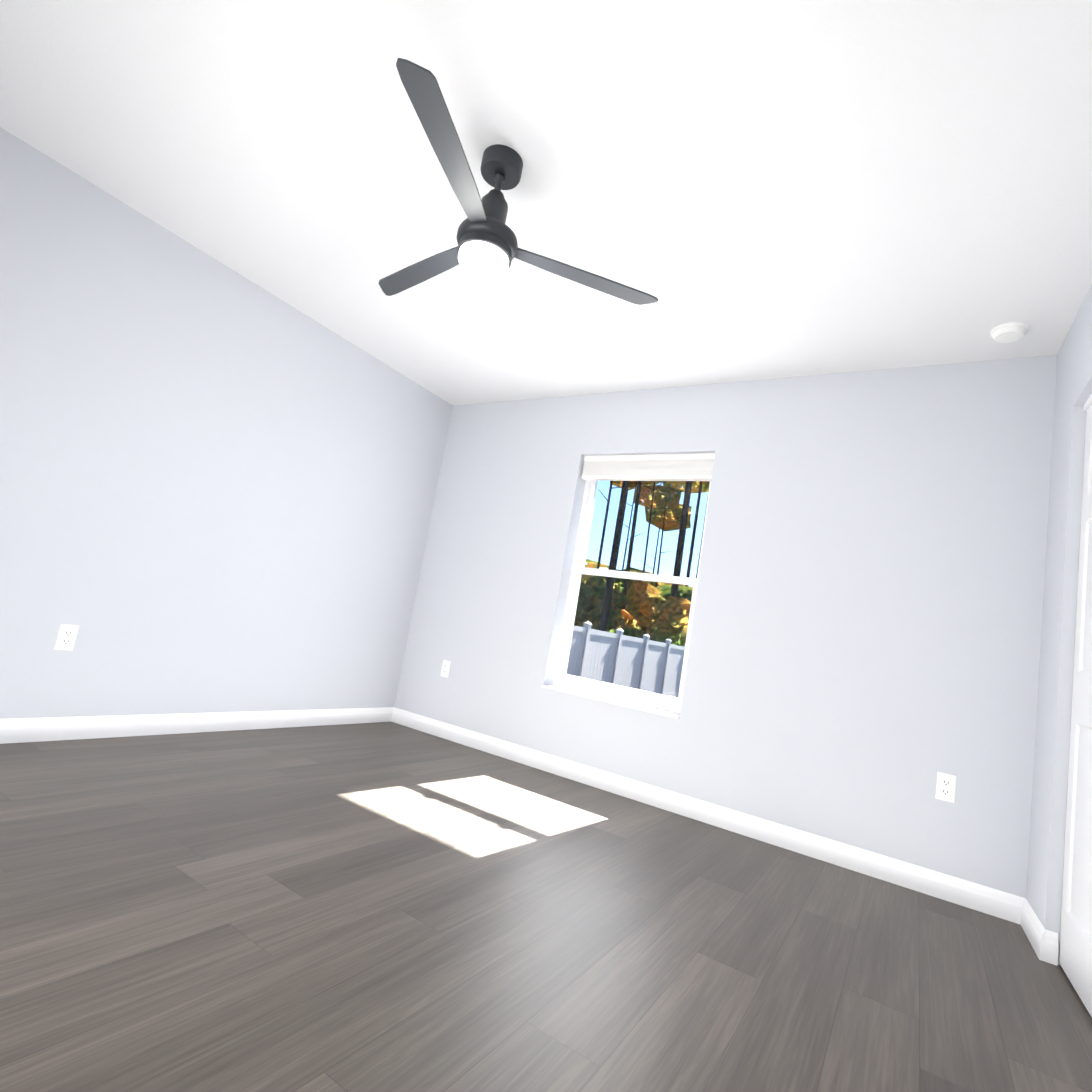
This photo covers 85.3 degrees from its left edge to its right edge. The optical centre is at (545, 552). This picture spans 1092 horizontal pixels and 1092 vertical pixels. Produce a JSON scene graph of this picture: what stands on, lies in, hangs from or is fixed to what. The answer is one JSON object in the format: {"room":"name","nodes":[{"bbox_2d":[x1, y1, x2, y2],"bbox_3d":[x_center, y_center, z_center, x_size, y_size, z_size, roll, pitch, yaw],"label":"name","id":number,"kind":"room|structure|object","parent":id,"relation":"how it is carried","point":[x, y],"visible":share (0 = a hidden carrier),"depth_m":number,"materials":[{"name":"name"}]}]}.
{"room":"empty bedroom","nodes":[
{"label":"empty bedroom","id":0,"kind":"room"},
{"bbox_2d":[0,127,452,718],"bbox_3d":[-2.074,-0.361,2.859,0.200,2.740,4.065,5,-9,33],"label":"wall","id":1,"kind":"structure","parent":0,"point":[218,483],"depth_m":3.01,"materials":[{"name":"paint"}]},
{"bbox_2d":[54,624,78,650],"bbox_3d":[-2.145,0.382,2.653,0.007,0.115,0.070,5,-9,33],"label":"electrical outlet","id":2,"kind":"object","parent":1,"relation":"attached to","point":[66,636],"visible":1,"depth_m":2.65,"materials":[{"name":"white plastic"}]},
{"bbox_2d":[0,707,391,743],"bbox_3d":[-2.124,0.810,2.735,0.014,0.101,3.865,5,-9,33],"label":"baseboard","id":3,"kind":"structure","parent":1,"relation":"attached to","point":[12,730],"depth_m":3.04,"materials":[{"name":"white wood"}]},
{"bbox_2d":[0,722,1091,1091],"bbox_3d":[-0.313,1.086,1.536,4.786,0.150,4.265,5,-9,33],"label":"floor","id":4,"kind":"structure","parent":0,"point":[384,906],"depth_m":1.61,"materials":[{"name":"laminate"}]},
{"bbox_2d":[0,0,1091,405],"bbox_3d":[0.112,-1.448,1.866,4.786,0.150,4.265,5,-9,33],"label":"ceiling","id":5,"kind":"structure","parent":0,"point":[744,190],"depth_m":2.07,"materials":[{"name":"paint"}]},
{"bbox_2d":[378,58,657,304],"bbox_3d":[-0.305,-1.204,2.078,1.090,0.409,1.135,5,-9,33],"label":"ceiling fan","id":6,"kind":"object","parent":5,"relation":"hanging from","point":[486,248],"visible":1,"depth_m":2.02,"materials":[{"name":"grey metal"}]},
{"bbox_2d":[990,322,1028,342],"bbox_3d":[2.004,-0.942,2.563,0.132,0.040,0.132,5,-9,33],"label":"smoke detector","id":7,"kind":"object","parent":5,"relation":"attached to","point":[1009,332],"visible":1,"depth_m":2.54,"materials":[{"name":"white plastic"}]},
{"bbox_2d":[394,355,1056,897],"bbox_3d":[0.921,0.437,3.362,4.786,3.190,0.200,5,-9,33],"label":"wall","id":8,"kind":"structure","parent":0,"point":[862,669],"depth_m":3.02,"materials":[{"name":"paint"}]},
{"bbox_2d":[440,660,450,677],"bbox_3d":[-0.708,0.821,4.166,0.070,0.115,0.007,5,-9,33],"label":"electrical outlet","id":9,"kind":"object","parent":8,"relation":"attached to","point":[445,668],"visible":1,"depth_m":4.16,"materials":[{"name":"white plastic"}]},
{"bbox_2d":[541,685,679,718],"bbox_3d":[0.382,0.885,3.529,0.895,0.020,0.137,5,-9,33],"label":"window sill","id":10,"kind":"structure","parent":8,"relation":"attached to","point":[652,710],"depth_m":3.47,"materials":[{"name":"wood"}]},
{"bbox_2d":[553,481,710,712],"bbox_3d":[0.561,0.151,3.712,0.895,1.520,0.074,5,-9,33],"label":"window","id":11,"kind":"structure","parent":8,"relation":"in","point":[562,678],"depth_m":3.73,"materials":[{"name":"white plastic"}]},
{"bbox_2d":[582,453,714,480],"bbox_3d":[0.629,-0.531,3.727,0.883,0.155,0.055,5,-9,33],"label":"window blinds","id":12,"kind":"object","parent":8,"relation":"attached to","point":[675,467],"visible":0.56,"depth_m":3.69,"materials":[{"name":"white"}]},
{"bbox_2d":[392,707,1025,924],"bbox_3d":[0.408,1.315,3.347,3.606,0.101,0.014,5,-9,33],"label":"baseboard","id":13,"kind":"structure","parent":8,"relation":"attached to","point":[981,898],"depth_m":2.94,"materials":[{"name":"white wood"}]},
{"bbox_2d":[935,772,956,802],"bbox_3d":[1.743,1.026,2.583,0.070,0.115,0.007,5,-9,33],"label":"electrical outlet","id":14,"kind":"object","parent":8,"relation":"attached to","point":[945,786],"visible":1,"depth_m":2.58,"materials":[{"name":"white plastic"}]},
{"bbox_2d":[1026,284,1091,965],"bbox_3d":[1.203,-0.071,0.862,0.120,2.440,3.865,5,-9,31],"label":"wall","id":15,"kind":"structure","parent":0,"point":[1073,390],"depth_m":2.27,"materials":[{"name":"paint"}]},
{"bbox_2d":[1021,899,1057,965],"bbox_3d":[0.969,1.069,0.739,0.049,0.101,3.865,5,-9,31],"label":"baseboard","id":16,"kind":"structure","parent":15,"relation":"attached to","point":[1043,940],"depth_m":2.10,"materials":[{"name":"white wood"}]},
{"bbox_2d":[1083,394,1091,410],"bbox_3d":[1.666,-0.733,1.531,0.055,0.021,1.806,5,-9,31],"label":"track","id":17,"kind":"object","parent":15,"relation":"attached to","point":[1087,404],"visible":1,"depth_m":2.26,"materials":[{"name":"white"}]},
{"bbox_2d":[1059,404,1091,1016],"bbox_3d":[1.837,0.392,1.974,0.034,2.005,0.449,5,-9,31],"label":"closet door leaf","id":18,"kind":"structure","parent":17,"relation":"hanging from","point":[1075,954],"depth_m":2.01,"materials":[{"name":"white wood"}]},
{"label":"outside","id":19,"kind":"structure","parent":0,"visible":0},
{"bbox_3d":[18.069,11.481,53.871,140.000,0.200,105.935,5,-9,33],"label":"ground","id":20,"kind":"structure","parent":19,"visible":0},
{"bbox_2d":[560,622,684,698],"bbox_3d":[7.289,4.626,21.955,0.136,1.630,37.513,5,-9,33],"label":"fence","id":21,"kind":"object","parent":20,"relation":"on","point":[614,652],"depth_m":13.09,"materials":[{"name":"grey plastic"}]},
{"bbox_2d":[574,481,709,646],"bbox_3d":[4.467,2.763,65.583,52.629,35.173,75.226,5,-9,33],"label":"trees","id":22,"kind":"object","parent":20,"relation":"on","point":[623,599],"depth_m":28.12,"materials":[{"name":"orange plant"}]}
]}

